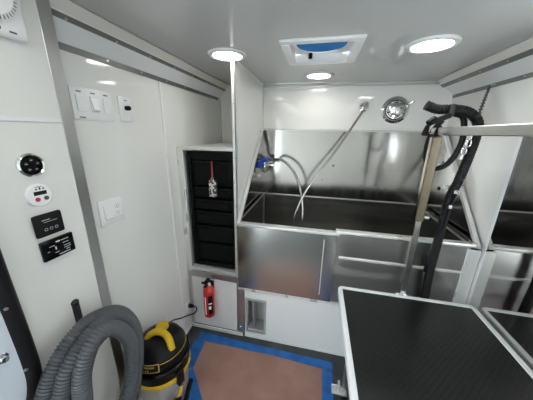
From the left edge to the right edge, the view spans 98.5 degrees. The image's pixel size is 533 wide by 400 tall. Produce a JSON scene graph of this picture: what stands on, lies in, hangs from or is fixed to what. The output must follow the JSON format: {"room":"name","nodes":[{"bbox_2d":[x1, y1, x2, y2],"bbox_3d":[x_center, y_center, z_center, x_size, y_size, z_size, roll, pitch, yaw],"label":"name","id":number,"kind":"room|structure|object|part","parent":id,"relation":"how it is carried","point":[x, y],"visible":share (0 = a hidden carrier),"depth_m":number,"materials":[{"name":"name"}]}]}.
{"room":"mobile pet grooming van","nodes":[
{"label":"mobile pet grooming van","id":0,"kind":"room"},
{"bbox_2d":[0,0,120,399],"bbox_3d":[-0.889,0.557,-0.018,0.080,1.830,1.977,5,17,12],"label":"wall","id":1,"kind":"structure","parent":0,"point":[45,292],"depth_m":0.67,"materials":[{"name":"white"}]},
{"bbox_2d":[0,0,28,42],"bbox_3d":[-0.634,-0.462,0.517,0.040,0.148,0.145,5,17,12],"label":"thermostat","id":2,"kind":"object","parent":1,"relation":"attached to","point":[12,23],"visible":1,"depth_m":0.56,"materials":[{"name":"white plastic"}]},
{"bbox_2d":[0,249,41,399],"bbox_3d":[-0.721,0.147,0.312,0.048,1.174,0.556,5,17,12],"label":"door leaf","id":3,"kind":"structure","parent":1,"relation":"in","point":[20,364],"depth_m":0.61,"materials":[{"name":"white painted metal"},{"name":"black rubber"},{"name":"chrome"}]},
{"bbox_3d":[-0.733,0.161,0.294,0.030,1.082,0.506,5,17,12],"label":"panel","id":4,"kind":"part","parent":3,"relation":"part of","materials":[{"name":"white"}]},
{"bbox_2d":[15,153,44,176],"bbox_3d":[-0.653,-0.097,0.637,0.011,0.066,0.066,5,17,12],"label":"round gauge","id":5,"kind":"object","parent":1,"relation":"attached to","point":[26,164],"visible":1,"depth_m":0.63,"materials":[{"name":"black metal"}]},
{"bbox_2d":[0,115,61,122],"bbox_3d":[-0.841,0.020,-0.204,0.005,0.014,1.941,5,17,12],"label":"trim","id":6,"kind":"structure","parent":1,"relation":"attached to","point":[2,117],"depth_m":0.62,"materials":[{"name":"white plastic"}]},
{"bbox_2d":[24,184,51,206],"bbox_3d":[-0.654,-0.014,0.662,0.011,0.066,0.066,5,17,12],"label":"meter","id":7,"kind":"object","parent":1,"relation":"attached to","point":[38,195],"visible":1,"depth_m":0.66,"materials":[{"name":"white plastic"}]},
{"bbox_2d":[31,210,64,238],"bbox_3d":[-0.654,0.072,0.690,0.013,0.069,0.077,5,17,12],"label":"display panel","id":8,"kind":"object","parent":1,"relation":"attached to","point":[46,224],"visible":1,"depth_m":0.68,"materials":[{"name":"black plastic"}]},
{"bbox_2d":[38,231,75,262],"bbox_3d":[-0.655,0.146,0.722,0.010,0.063,0.092,5,17,12],"label":"control panel","id":9,"kind":"object","parent":1,"relation":"attached to","point":[50,249],"visible":1,"depth_m":0.71,"materials":[{"name":"black plastic"}]},
{"bbox_2d":[35,0,123,389],"bbox_3d":[-0.652,0.295,0.888,0.033,1.829,0.039,5,17,12],"label":"trim","id":10,"kind":"structure","parent":1,"relation":"attached to","point":[43,7],"depth_m":0.75,"materials":[{"name":"silver metal"}]},
{"bbox_2d":[71,299,124,334],"bbox_3d":[-0.570,0.406,0.786,0.190,0.118,0.025,5,17,12],"label":"wall hook","id":11,"kind":"object","parent":1,"relation":"attached to","point":[75,304],"visible":0.42,"depth_m":0.80,"materials":[{"name":"grey metal"}]},
{"bbox_2d":[33,305,143,399],"bbox_3d":[-0.550,0.686,0.840,0.144,0.651,0.377,5,17,12],"label":"hose","id":12,"kind":"object","parent":11,"relation":"hanging from","point":[67,375],"visible":1,"depth_m":0.69,"materials":[{"name":"grey plastic"}]},
{"bbox_2d":[59,49,218,399],"bbox_3d":[-0.589,0.098,1.561,0.050,1.830,1.423,5,17,12],"label":"wall","id":13,"kind":"structure","parent":0,"point":[126,159],"depth_m":1.18,"materials":[{"name":"white"}]},
{"bbox_2d":[67,85,114,121],"bbox_3d":[-0.659,-0.364,0.882,0.018,0.114,0.171,5,17,12],"label":"switch plate","id":14,"kind":"object","parent":13,"relation":"attached to","point":[87,104],"visible":1,"depth_m":0.87,"materials":[{"name":"white plastic"}]},
{"bbox_2d":[97,195,124,227],"bbox_3d":[-0.669,0.046,0.999,0.014,0.112,0.122,5,17,12],"label":"outlet","id":15,"kind":"object","parent":13,"relation":"attached to","point":[111,210],"visible":1,"depth_m":0.99,"materials":[{"name":"white plastic"}]},
{"bbox_2d":[114,201,121,215],"bbox_3d":[-0.663,0.039,1.025,0.003,0.064,0.032,5,17,12],"label":"socket","id":16,"kind":"object","parent":15,"relation":"attached to","point":[117,204],"depth_m":1.02,"materials":[{"name":"white plastic"}]},
{"bbox_2d":[117,96,132,121],"bbox_3d":[-0.622,-0.405,1.025,0.026,0.104,0.072,5,17,12],"label":"dimmer","id":17,"kind":"object","parent":13,"relation":"attached to","point":[124,103],"visible":1,"depth_m":1.02,"materials":[{"name":"white plastic"}]},
{"bbox_2d":[50,5,224,97],"bbox_3d":[-0.504,-0.724,1.292,0.098,0.097,1.343,5,17,12],"label":"trim","id":18,"kind":"structure","parent":13,"relation":"attached to","point":[68,33],"depth_m":0.94,"materials":[{"name":"white metal"}]},
{"bbox_2d":[58,41,217,99],"bbox_3d":[-0.550,-0.674,1.317,0.004,0.026,1.343,5,17,12],"label":"trim","id":19,"kind":"structure","parent":13,"relation":"attached to","point":[62,46],"depth_m":0.99,"materials":[{"name":"silver metal"}]},
{"bbox_2d":[51,8,225,90],"bbox_3d":[-0.496,-0.734,1.287,0.027,0.024,1.343,5,17,12],"label":"trim","id":20,"kind":"structure","parent":13,"relation":"attached to","point":[56,13],"depth_m":0.90,"materials":[{"name":"silver metal"}]},
{"bbox_2d":[49,0,228,88],"bbox_3d":[-0.470,-0.752,1.276,0.040,0.032,1.343,5,17,12],"label":"trim","id":21,"kind":"structure","parent":13,"relation":"attached to","point":[69,7],"depth_m":0.88,"materials":[{"name":"white"}]},
{"bbox_2d":[139,322,191,399],"bbox_3d":[-0.653,1.056,1.481,0.008,0.035,0.660,5,17,12],"label":"baseboard","id":22,"kind":"structure","parent":13,"relation":"attached to","point":[190,325],"depth_m":1.73,"materials":[{"name":"white ceramic"}]},
{"bbox_2d":[158,81,185,332],"bbox_3d":[-0.586,0.175,1.459,0.009,1.680,0.010,5,17,12],"label":"trim","id":23,"kind":"structure","parent":13,"relation":"attached to","point":[159,83],"depth_m":1.40,"materials":[{"name":"white plastic"}]},
{"bbox_2d":[185,298,190,312],"bbox_3d":[-0.583,0.789,1.713,0.009,0.090,0.060,5,17,12],"label":"wall outlet","id":24,"kind":"object","parent":13,"relation":"attached to","point":[188,302],"visible":0.79,"depth_m":1.70,"materials":[{"name":"white plastic"}]},
{"bbox_2d":[193,323,242,335],"bbox_3d":[-0.375,0.986,1.751,0.410,0.028,0.009,5,17,12],"label":"baseboard","id":25,"kind":"structure","parent":13,"relation":"attached to","point":[194,324],"depth_m":1.74,"materials":[{"name":"white metal"}]},
{"bbox_2d":[236,66,262,220],"bbox_3d":[-0.118,-0.209,1.716,0.012,1.308,0.656,5,17,12],"label":"wall partition","id":26,"kind":"structure","parent":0,"point":[249,92],"depth_m":1.52,"materials":[{"name":"white plastic"}]},
{"bbox_2d":[231,61,238,276],"bbox_3d":[-0.190,-0.111,1.414,0.019,1.329,0.030,5,17,12],"label":"trim","id":27,"kind":"structure","parent":26,"relation":"attached to","point":[233,65],"depth_m":1.36,"materials":[{"name":"silver metal"}]},
{"bbox_2d":[235,61,263,86],"bbox_3d":[-0.095,-0.826,1.527,0.014,0.019,0.630,5,17,12],"label":"trim","id":28,"kind":"structure","parent":26,"relation":"attached to","point":[237,63],"depth_m":1.44,"materials":[{"name":"silver metal"}]},
{"bbox_2d":[187,298,349,399],"bbox_3d":[0.058,1.335,0.730,1.845,0.050,3.370,5,17,12],"label":"floor","id":29,"kind":"structure","parent":0,"point":[338,362],"depth_m":1.62,"materials":[{"name":"black rubber"}]},
{"bbox_2d":[140,321,190,399],"bbox_3d":[-0.534,0.879,1.194,0.284,0.540,0.275,5,17,12],"label":"shop vacuum","id":30,"kind":"object","parent":29,"relation":"on","point":[167,354],"visible":0.81,"depth_m":1.09,"materials":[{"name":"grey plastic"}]},
{"bbox_3d":[-0.514,0.667,1.105,0.168,0.081,0.055,5,17,12],"label":"handle","id":31,"kind":"part","parent":30,"relation":"part of","materials":[{"name":"yellow plastic"}]},
{"bbox_3d":[-0.535,0.960,1.218,0.246,0.256,0.246,5,17,12],"label":"tank","id":32,"kind":"part","parent":30,"relation":"part of","materials":[{"name":"grey metal"}]},
{"bbox_2d":[173,378,192,399],"bbox_3d":[-0.431,1.022,1.133,0.095,0.306,0.150,5,17,12],"label":"bundle","id":33,"kind":"object","parent":30,"relation":"attached to","point":[179,390],"visible":1,"depth_m":1.09,"materials":[{"name":"black plastic"}]},
{"bbox_2d":[170,303,196,321],"bbox_3d":[-0.560,0.747,1.496,0.066,0.265,0.418,2,16,4],"label":"power cord","id":34,"kind":"object","parent":30,"relation":"attached to","point":[190,305],"visible":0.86,"depth_m":1.67,"materials":[{"name":"black plastic"}]},
{"bbox_2d":[188,270,243,331],"bbox_3d":[-0.364,0.743,1.688,0.421,0.470,0.021,5,17,12],"label":"access panel","id":35,"kind":"object","parent":29,"relation":"on","point":[229,301],"visible":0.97,"depth_m":1.68,"materials":[{"name":"white metal"}]},
{"bbox_2d":[176,143,235,275],"bbox_3d":[-0.317,0.034,1.814,0.365,0.911,0.654,5,17,12],"label":"storage cabinet","id":36,"kind":"object","parent":35,"relation":"on","point":[182,150],"visible":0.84,"depth_m":1.56,"materials":[{"name":"white metal"}]},
{"bbox_2d":[187,150,234,268],"bbox_3d":[-0.308,0.027,1.751,0.319,0.806,0.465,5,17,12],"label":"drawer unit","id":37,"kind":"object","parent":36,"relation":"in","point":[212,217],"visible":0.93,"depth_m":1.54,"materials":[{"name":"black plastic"}]},
{"bbox_3d":[-0.308,-0.222,1.654,0.273,0.159,0.412,5,17,12],"label":"drawer","id":38,"kind":"part","parent":37,"relation":"part of","materials":[{"name":"black plastic"}]},
{"bbox_3d":[-0.310,-0.101,1.689,0.273,0.074,0.412,5,17,12],"label":"drawer","id":39,"kind":"part","parent":37,"relation":"part of","materials":[{"name":"black plastic"}]},
{"bbox_2d":[209,161,217,196],"bbox_3d":[-0.334,-0.129,1.445,0.064,0.230,0.022,5,17,12],"label":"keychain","id":40,"kind":"object","parent":37,"relation":"hanging from","point":[213,184],"visible":1,"depth_m":1.45,"materials":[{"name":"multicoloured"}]},
{"bbox_3d":[-0.312,-0.022,1.713,0.273,0.074,0.412,5,17,12],"label":"drawer","id":41,"kind":"part","parent":37,"relation":"part of","materials":[{"name":"black plastic"}]},
{"bbox_3d":[-0.314,0.070,1.740,0.273,0.098,0.412,5,17,12],"label":"drawer","id":42,"kind":"part","parent":37,"relation":"part of","materials":[{"name":"black plastic"}]},
{"bbox_3d":[-0.316,0.186,1.774,0.273,0.126,0.412,5,17,12],"label":"drawer","id":43,"kind":"part","parent":37,"relation":"part of","materials":[{"name":"black plastic"}]},
{"bbox_3d":[-0.318,0.320,1.813,0.273,0.137,0.412,5,17,12],"label":"drawer","id":44,"kind":"part","parent":37,"relation":"part of","materials":[{"name":"black plastic"}]},
{"bbox_2d":[201,278,214,317],"bbox_3d":[-0.408,0.689,1.628,0.079,0.305,0.104,15,21,39],"label":"fire extinguisher","id":45,"kind":"object","parent":35,"relation":"attached to","point":[208,289],"visible":1,"depth_m":1.60,"materials":[{"name":"red metal"}]},
{"bbox_3d":[-0.360,0.540,1.629,0.421,0.048,0.018,5,17,12],"label":"rail","id":46,"kind":"part","parent":35,"relation":"part of","materials":[{"name":"silver metal"}]},
{"bbox_3d":[-0.380,0.764,1.701,0.345,0.420,0.010,5,17,12],"label":"panel","id":47,"kind":"part","parent":35,"relation":"part of","materials":[{"name":"white plastic"}]},
{"bbox_2d":[188,331,332,399],"bbox_3d":[-0.138,1.173,1.174,0.966,0.002,1.005,5,17,12],"label":"floor mat","id":48,"kind":"object","parent":29,"relation":"on","point":[222,372],"depth_m":1.45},
{"bbox_3d":[-0.434,1.138,1.272,0.177,0.001,0.422,-3,17,-13],"label":"tape strip","id":49,"kind":"part","parent":48,"relation":"part of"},
{"bbox_3d":[-0.500,1.055,1.548,0.090,0.001,0.252,5,17,12],"label":"tape strip","id":50,"kind":"part","parent":48,"relation":"part of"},
{"bbox_3d":[-0.037,1.048,1.601,0.962,0.001,0.070,5,17,13],"label":"tape strip","id":51,"kind":"part","parent":48,"relation":"part of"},
{"bbox_3d":[0.287,1.219,1.043,0.067,0.001,0.919,5,17,12],"label":"tape strip","id":52,"kind":"part","parent":48,"relation":"part of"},
{"bbox_2d":[244,291,344,356],"bbox_3d":[0.460,0.854,1.585,1.243,0.405,0.120,5,17,12],"label":"base panel","id":53,"kind":"object","parent":29,"relation":"on","point":[315,326],"visible":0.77,"depth_m":1.59,"materials":[{"name":"white metal"}]},
{"bbox_3d":[-0.078,0.834,1.643,0.152,0.292,0.005,5,17,12],"label":"niche frame","id":54,"kind":"part","parent":53,"relation":"part of","materials":[{"name":"grey"}]},
{"bbox_2d":[237,128,481,305],"bbox_3d":[0.535,0.065,1.628,1.333,1.087,0.684,5,17,12],"label":"bathtub","id":55,"kind":"object","parent":53,"relation":"on","point":[356,231],"visible":0.9,"depth_m":1.69,"materials":[{"name":"silver metal"}]},
{"bbox_2d":[257,157,303,226],"bbox_3d":[0.174,0.053,1.820,0.584,0.750,0.203,7,17,20],"label":"faucet","id":56,"kind":"object","parent":55,"relation":"on","point":[264,162],"visible":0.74,"depth_m":1.77,"materials":[{"name":"silver metal"}]},
{"bbox_3d":[-0.033,-0.301,1.849,0.095,0.096,0.044,5,17,12],"label":"handle","id":57,"kind":"part","parent":56,"relation":"part of","materials":[{"name":"blue plastic"}]},
{"bbox_3d":[0.613,-0.275,1.871,1.333,0.545,0.008,5,17,12],"label":"splash panel","id":58,"kind":"part","parent":55,"relation":"part of","materials":[{"name":"metal"}]},
{"bbox_2d":[242,193,469,241],"bbox_3d":[0.534,0.273,1.706,1.333,0.423,0.633,5,17,12],"label":"basin","id":59,"kind":"object","parent":55,"relation":"in","point":[329,213],"depth_m":1.93,"materials":[{"name":"silver metal"}]},
{"bbox_3d":[0.443,0.429,1.415,1.298,0.475,0.005,5,17,12],"label":"panel","id":60,"kind":"part","parent":55,"relation":"part of","materials":[{"name":"metal"}]},
{"bbox_2d":[331,286,532,399],"bbox_3d":[0.633,0.972,0.843,0.694,0.602,1.127,5,17,12],"label":"table","id":61,"kind":"object","parent":29,"relation":"on","point":[397,347],"visible":1,"depth_m":0.95,"materials":[{"name":"black rubber"}]},
{"bbox_3d":[0.406,1.038,1.281,0.077,0.080,0.045,5,17,12],"label":"foot plate","id":62,"kind":"part","parent":61,"relation":"part of","materials":[{"name":"silver metal"}]},
{"bbox_3d":[0.452,0.853,1.241,0.036,0.539,0.036,5,17,12],"label":"leg","id":63,"kind":"part","parent":61,"relation":"part of","materials":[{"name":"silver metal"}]},
{"bbox_2d":[395,123,532,295],"bbox_3d":[0.643,0.260,0.670,0.122,0.946,1.154,5,17,12],"label":"stand","id":64,"kind":"object","parent":61,"relation":"attached to","point":[522,129],"visible":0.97,"depth_m":1.07,"materials":[{"name":"silver metal"}]},
{"bbox_3d":[0.774,0.308,1.237,0.028,0.540,0.022,5,17,12],"label":"post","id":65,"kind":"part","parent":64,"relation":"part of","materials":[{"name":"silver metal"}]},
{"bbox_3d":[0.719,-0.314,1.037,0.031,0.048,0.028,5,17,12],"label":"clamp knob","id":66,"kind":"part","parent":64,"relation":"part of","materials":[{"name":"black plastic"}]},
{"bbox_3d":[0.781,-0.093,1.119,0.040,0.415,0.032,5,17,12],"label":"post","id":67,"kind":"part","parent":64,"relation":"part of","materials":[{"name":"beige metal"}]},
{"bbox_3d":[0.766,-0.310,1.028,0.031,0.048,0.028,5,17,12],"label":"clamp knob","id":68,"kind":"part","parent":64,"relation":"part of","materials":[{"name":"black plastic"}]},
{"bbox_2d":[423,104,467,170],"bbox_3d":[0.830,-0.279,1.070,0.215,0.304,0.117,5,17,12],"label":"loop","id":69,"kind":"object","parent":64,"relation":"hanging from","point":[433,120],"visible":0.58,"depth_m":1.09,"materials":[{"name":"black plastic"}]},
{"bbox_2d":[70,0,532,84],"bbox_3d":[0.092,-0.459,0.203,1.845,0.030,3.370,5,17,12],"label":"ceiling","id":70,"kind":"structure","parent":0,"point":[186,30],"depth_m":0.84,"materials":[{"name":"grey"}]},
{"bbox_2d":[208,47,245,61],"bbox_3d":[-0.196,-0.720,1.143,0.190,0.010,0.190,5,17,12],"label":"recessed light","id":71,"kind":"object","parent":70,"relation":"in","point":[222,54],"visible":1,"depth_m":1.13,"materials":[{"name":"white plastic"}]},
{"bbox_2d":[304,71,333,78],"bbox_3d":[0.345,-0.819,1.512,0.190,0.010,0.190,5,17,12],"label":"recessed light","id":72,"kind":"object","parent":70,"relation":"in","point":[317,74],"visible":1,"depth_m":1.49,"materials":[{"name":"white plastic"}]},
{"bbox_2d":[279,34,366,64],"bbox_3d":[0.256,-0.738,1.060,0.343,0.112,0.344,5,17,12],"label":"ceiling vent","id":73,"kind":"object","parent":70,"relation":"in","point":[343,48],"visible":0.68,"depth_m":1.14,"materials":[{"name":"white plastic"}]},
{"bbox_2d":[405,34,462,53],"bbox_3d":[0.697,-0.652,0.967,0.200,0.010,0.200,5,17,12],"label":"recessed light","id":74,"kind":"object","parent":70,"relation":"in","point":[436,43],"visible":1,"depth_m":0.95,"materials":[{"name":"white plastic"}]},
{"bbox_2d":[219,81,452,275],"bbox_3d":[0.436,-0.018,2.022,1.745,1.830,0.050,5,17,12],"label":"wall","id":75,"kind":"structure","parent":0,"point":[335,108],"depth_m":1.76,"materials":[{"name":"white"}]},
{"bbox_2d":[218,98,221,142],"bbox_3d":[-0.402,-0.675,1.988,0.020,0.380,0.020,5,17,12],"label":"trim","id":76,"kind":"structure","parent":75,"relation":"attached to","point":[219,99],"depth_m":1.98,"materials":[{"name":"silver metal"}]},
{"bbox_2d":[262,88,263,127],"bbox_3d":[-0.028,-0.743,1.886,0.012,0.320,0.012,5,17,12],"label":"trim","id":77,"kind":"structure","parent":75,"relation":"attached to","point":[262,88],"depth_m":1.88,"materials":[{"name":"silver metal"}]},
{"bbox_2d":[291,102,368,225],"bbox_3d":[0.484,-0.126,1.714,0.633,1.162,0.160,-6,18,-24],"label":"shower hose","id":78,"kind":"object","parent":75,"relation":"attached to","point":[363,107],"visible":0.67,"depth_m":1.66,"materials":[{"name":"silver metal"}]},
{"bbox_2d":[263,79,439,87],"bbox_3d":[0.581,-0.862,1.706,1.255,0.028,0.020,5,17,12],"label":"trim","id":79,"kind":"structure","parent":75,"relation":"attached to","point":[432,79],"depth_m":1.68,"materials":[{"name":"silver metal"}]},
{"bbox_2d":[381,96,414,123],"bbox_3d":[0.938,-0.650,1.652,0.198,0.190,0.079,5,17,12],"label":"shower valve","id":80,"kind":"object","parent":75,"relation":"attached to","point":[395,109],"visible":1,"depth_m":1.66,"materials":[{"name":"silver metal"}]},
{"bbox_3d":[0.959,-0.649,1.648,0.167,0.121,0.051,9,18,25],"label":"lever","id":81,"kind":"part","parent":80,"relation":"part of","materials":[{"name":"silver metal"}]},
{"bbox_2d":[446,77,532,303],"bbox_3d":[0.951,0.503,0.283,0.050,1.830,3.370,5,17,12],"label":"wall","id":82,"kind":"structure","parent":0,"point":[511,103],"depth_m":1.20,"materials":[{"name":"white"}]},
{"bbox_2d":[452,249,481,303],"bbox_3d":[1.090,0.688,1.336,0.062,0.886,0.011,5,17,12],"label":"trim","id":83,"kind":"structure","parent":82,"relation":"attached to","point":[472,257],"depth_m":1.25,"materials":[{"name":"silver metal"}]},
{"bbox_2d":[436,36,532,84],"bbox_3d":[0.832,-0.362,0.033,0.040,0.032,3.320,5,17,12],"label":"trim","id":84,"kind":"structure","parent":82,"relation":"attached to","point":[527,44],"depth_m":1.09,"materials":[{"name":"white"}]},
{"bbox_2d":[475,84,493,117],"bbox_3d":[1.052,-0.487,1.107,0.021,0.192,0.433,16,22,41],"label":"hanging chain","id":85,"kind":"object","parent":82,"relation":"hanging from","point":[480,109],"visible":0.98,"depth_m":1.10,"materials":[{"name":"grey metal"}]},
{"bbox_2d":[420,101,483,298],"bbox_3d":[0.836,0.130,1.188,0.260,1.191,0.063,5,17,12],"label":"hose","id":86,"kind":"object","parent":85,"relation":"hanging from","point":[470,113],"visible":0.73,"depth_m":1.09,"materials":[{"name":"black rubber"}]},
{"bbox_2d":[423,190,457,271],"bbox_3d":[0.879,0.170,1.165,0.064,0.458,0.023,5,17,12],"label":"strap","id":87,"kind":"object","parent":86,"relation":"hanging from","point":[428,257],"visible":1,"depth_m":1.17,"materials":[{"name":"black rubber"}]},
{"bbox_2d":[459,136,472,159],"bbox_3d":[0.901,-0.243,1.035,0.038,0.126,0.016,5,17,12],"label":"chrome snap","id":88,"kind":"object","parent":85,"relation":"hanging from","point":[461,156],"visible":0.94,"depth_m":1.03,"materials":[{"name":"silver metal"}]},
{"bbox_2d":[440,48,532,87],"bbox_3d":[0.858,-0.340,0.034,0.027,0.024,3.320,5,17,12],"label":"trim","id":89,"kind":"structure","parent":82,"relation":"attached to","point":[529,52],"depth_m":1.12,"materials":[{"name":"silver metal"}]},
{"bbox_2d":[445,55,532,94],"bbox_3d":[0.877,-0.327,0.033,0.122,0.097,3.320,5,17,12],"label":"trim","id":90,"kind":"structure","parent":82,"relation":"attached to","point":[522,66],"depth_m":1.16,"materials":[{"name":"white aluminium"}]},
{"bbox_2d":[452,72,532,97],"bbox_3d":[0.934,-0.269,0.036,0.004,0.026,3.320,5,17,12],"label":"trim","id":91,"kind":"structure","parent":82,"relation":"attached to","point":[528,75],"depth_m":1.18,"materials":[{"name":"silver metal"}]},
{"bbox_2d":[466,137,522,304],"bbox_3d":[1.127,0.404,1.228,0.006,1.492,0.018,5,17,12],"label":"trim","id":92,"kind":"structure","parent":82,"relation":"attached to","point":[520,138],"depth_m":1.13,"materials":[{"name":"silver metal"}]},
{"bbox_2d":[469,137,532,370],"bbox_3d":[1.014,0.518,0.729,0.004,1.432,1.026,5,17,12],"label":"mirror panel","id":93,"kind":"object","parent":82,"relation":"attached to","point":[503,290],"visible":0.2,"depth_m":1.02,"materials":[{"name":"silver metal"}]}
]}

